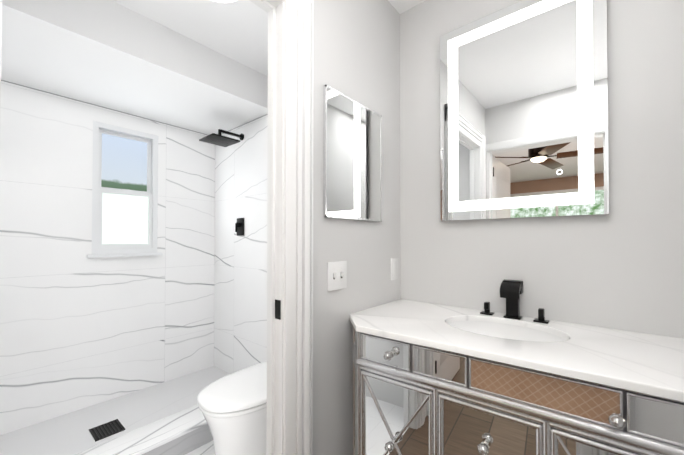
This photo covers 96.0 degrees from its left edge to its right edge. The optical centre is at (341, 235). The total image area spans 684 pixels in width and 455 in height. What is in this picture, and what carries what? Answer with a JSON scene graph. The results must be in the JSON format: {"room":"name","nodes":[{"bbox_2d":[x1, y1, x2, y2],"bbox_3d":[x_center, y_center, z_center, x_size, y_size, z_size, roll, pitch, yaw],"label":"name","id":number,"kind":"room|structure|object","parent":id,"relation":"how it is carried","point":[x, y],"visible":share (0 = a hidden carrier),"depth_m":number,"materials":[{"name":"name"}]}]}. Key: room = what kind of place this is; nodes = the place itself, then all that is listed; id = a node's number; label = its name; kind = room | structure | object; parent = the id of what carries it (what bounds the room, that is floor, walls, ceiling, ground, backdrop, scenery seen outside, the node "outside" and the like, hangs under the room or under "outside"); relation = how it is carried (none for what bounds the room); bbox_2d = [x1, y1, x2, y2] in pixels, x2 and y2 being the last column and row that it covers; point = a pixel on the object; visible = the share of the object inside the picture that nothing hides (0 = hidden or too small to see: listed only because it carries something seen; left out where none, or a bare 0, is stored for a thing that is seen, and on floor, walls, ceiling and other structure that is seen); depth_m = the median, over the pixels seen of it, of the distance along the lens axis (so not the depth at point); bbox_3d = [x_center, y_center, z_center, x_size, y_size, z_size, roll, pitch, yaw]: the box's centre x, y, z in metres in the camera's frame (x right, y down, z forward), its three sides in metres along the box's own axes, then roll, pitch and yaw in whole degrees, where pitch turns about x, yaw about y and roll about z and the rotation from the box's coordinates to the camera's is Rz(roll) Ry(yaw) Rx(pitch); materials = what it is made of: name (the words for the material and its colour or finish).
{"room":"bathroom","nodes":[
{"label":"bathroom","id":0,"kind":"room"},
{"bbox_2d":[0,366,229,454],"bbox_3d":[-1.043,1.259,1.704,2.080,0.082,1.890,-1,-1,40],"label":"floor","id":1,"kind":"structure","parent":0,"point":[68,434],"depth_m":2.05,"materials":[{"name":"tile"}]},
{"bbox_2d":[89,419,124,441],"bbox_3d":[-1.474,1.218,1.931,0.170,0.005,0.150,-1,-1,40],"label":"shower drain","id":2,"kind":"object","parent":1,"relation":"in","point":[105,430],"visible":1,"depth_m":1.93,"materials":[{"name":"black metal"}]},
{"bbox_2d":[197,361,266,454],"bbox_3d":[-0.416,0.844,1.736,0.433,0.797,0.761,-1,-1,40],"label":"toilet","id":3,"kind":"object","parent":1,"relation":"on","point":[233,407],"visible":0.44,"depth_m":1.48,"materials":[{"name":"white ceramic"}]},
{"bbox_2d":[111,0,424,76],"bbox_3d":[-0.571,-1.235,1.339,3.316,0.060,1.890,-1,-1,40],"label":"ceiling","id":4,"kind":"structure","parent":0,"point":[237,30],"depth_m":1.74,"materials":[{"name":"white paint"}]},
{"bbox_2d":[1,0,267,134],"bbox_3d":[-1.394,-1.076,2.033,0.920,0.240,1.650,-1,-1,40],"label":"soffit beam","id":5,"kind":"structure","parent":4,"relation":"attached to","point":[110,54],"depth_m":1.82,"materials":[{"name":"white paint"}]},
{"bbox_2d":[213,0,235,2],"bbox_3d":[-0.588,-1.190,1.424,0.270,0.028,0.270,-1,-1,40],"label":"recessed light","id":6,"kind":"object","parent":4,"relation":"in","point":[225,1],"visible":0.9,"depth_m":1.55,"materials":[{"name":"white metal"}]},
{"bbox_2d":[313,0,400,454],"bbox_3d":[-0.247,0.011,1.048,0.075,2.440,1.650,-1,-1,40],"label":"wall","id":7,"kind":"structure","parent":0,"point":[356,50],"depth_m":1.31,"materials":[{"name":"grey paint"}]},
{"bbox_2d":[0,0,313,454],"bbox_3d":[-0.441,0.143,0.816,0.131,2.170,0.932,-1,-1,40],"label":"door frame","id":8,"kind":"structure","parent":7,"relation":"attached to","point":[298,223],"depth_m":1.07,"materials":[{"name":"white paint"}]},
{"bbox_2d":[327,261,346,290],"bbox_3d":[-0.014,0.164,1.248,0.018,0.114,0.116,-1,-1,40],"label":"switch plate","id":9,"kind":"object","parent":7,"relation":"attached to","point":[336,275],"visible":1,"depth_m":1.25,"materials":[{"name":"white plastic"}]},
{"bbox_2d":[323,85,381,221],"bbox_3d":[0.059,-0.325,1.344,0.015,0.514,0.396,-1,-1,40],"label":"mirror","id":10,"kind":"object","parent":7,"relation":"attached to","point":[352,159],"visible":0.98,"depth_m":1.31,"materials":[{"name":"silver metal"}]},
{"bbox_2d":[391,258,397,280],"bbox_3d":[0.274,0.174,1.597,0.007,0.114,0.070,-1,-1,40],"label":"electrical outlet plate","id":11,"kind":"object","parent":7,"relation":"attached to","point":[394,268],"visible":1,"depth_m":1.59,"materials":[{"name":"white plastic"}]},
{"bbox_2d":[400,0,683,338],"bbox_3d":[0.000,0.024,1.998,3.316,2.440,0.120,-1,-1,40],"label":"wall","id":12,"kind":"structure","parent":0,"point":[620,266],"depth_m":1.14,"materials":[{"name":"grey paint"}]},
{"bbox_2d":[214,115,267,373],"bbox_3d":[-0.477,0.148,2.313,1.913,2.200,0.012,-1,-1,40],"label":"tiled wall","id":13,"kind":"structure","parent":12,"relation":"attached to","point":[240,302],"depth_m":2.62,"materials":[{"name":"tile"}]},
{"bbox_2d":[75,405,212,454],"bbox_3d":[-1.051,1.171,1.712,0.230,0.138,1.626,-1,-1,40],"label":"shower curb","id":14,"kind":"object","parent":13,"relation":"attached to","point":[184,432],"depth_m":1.72,"materials":[{"name":"stone"}]},
{"bbox_2d":[199,129,243,146],"bbox_3d":[-0.957,-0.814,2.516,0.230,0.118,0.318,-1,-1,40],"label":"shower head","id":15,"kind":"object","parent":13,"relation":"attached to","point":[218,139],"visible":1,"depth_m":2.48},
{"bbox_2d":[235,218,243,235],"bbox_3d":[-0.882,-0.073,2.618,0.110,0.150,0.050,-1,-1,40],"label":"shower valve","id":16,"kind":"object","parent":13,"relation":"attached to","point":[239,227],"visible":1,"depth_m":2.61,"materials":[{"name":"black metal"}]},
{"bbox_2d":[221,114,267,134],"bbox_3d":[-0.858,-0.944,2.641,0.868,0.006,0.003,-1,-1,40],"label":"trim","id":17,"kind":"structure","parent":13,"relation":"attached to","point":[266,114],"depth_m":2.59,"materials":[{"name":"grey"}]},
{"bbox_2d":[440,0,608,220],"bbox_3d":[0.718,-0.520,1.300,0.612,0.895,0.030,-1,-1,40],"label":"led mirror","id":18,"kind":"object","parent":12,"relation":"attached to","point":[523,108],"visible":0.96,"depth_m":1.25,"materials":[{"name":"silver metal"}]},
{"bbox_3d":[-1.830,0.028,2.308,0.120,2.440,1.770,-1,-1,40],"label":"wall","id":19,"kind":"structure","parent":0,"visible":0},
{"bbox_2d":[0,81,214,434],"bbox_3d":[-1.741,0.148,2.309,0.012,2.200,1.650,-1,-1,40],"label":"tiled wall","id":20,"kind":"structure","parent":19,"relation":"attached to","point":[79,329],"depth_m":2.18,"materials":[{"name":"tile"}]},
{"bbox_2d":[1,80,206,134],"bbox_3d":[-1.736,-0.949,2.320,0.002,0.006,1.626,-1,-1,40],"label":"trim","id":21,"kind":"structure","parent":20,"relation":"attached to","point":[123,112],"depth_m":2.24,"materials":[{"name":"grey"}]},
{"bbox_2d":[87,121,162,257],"bbox_3d":[-1.688,-0.334,2.408,0.125,0.994,0.486,-1,-1,40],"label":"shower window","id":22,"kind":"structure","parent":19,"relation":"attached to","point":[124,191],"depth_m":2.40,"materials":[{"name":"white plastic"}]},
{"label":"outside","id":23,"kind":"structure","parent":0,"visible":0},
{"bbox_3d":[0.223,1.255,0.634,1.236,0.060,1.890,-1,-1,40],"label":"floor","id":24,"kind":"structure","parent":23,"visible":0},
{"bbox_2d":[350,299,683,454],"bbox_3d":[0.537,0.782,1.073,1.068,0.899,0.578,-1,-1,40],"label":"bathroom vanity","id":25,"kind":"object","parent":24,"relation":"on","point":[432,379],"visible":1,"depth_m":0.91,"materials":[{"name":"silver metal"}]},
{"bbox_2d":[480,279,549,323],"bbox_3d":[0.682,0.259,1.237,0.244,0.150,0.089,-1,-1,40],"label":"faucet","id":26,"kind":"object","parent":25,"relation":"on","point":[511,291],"visible":1,"depth_m":1.23,"materials":[{"name":"black metal"}]}
]}

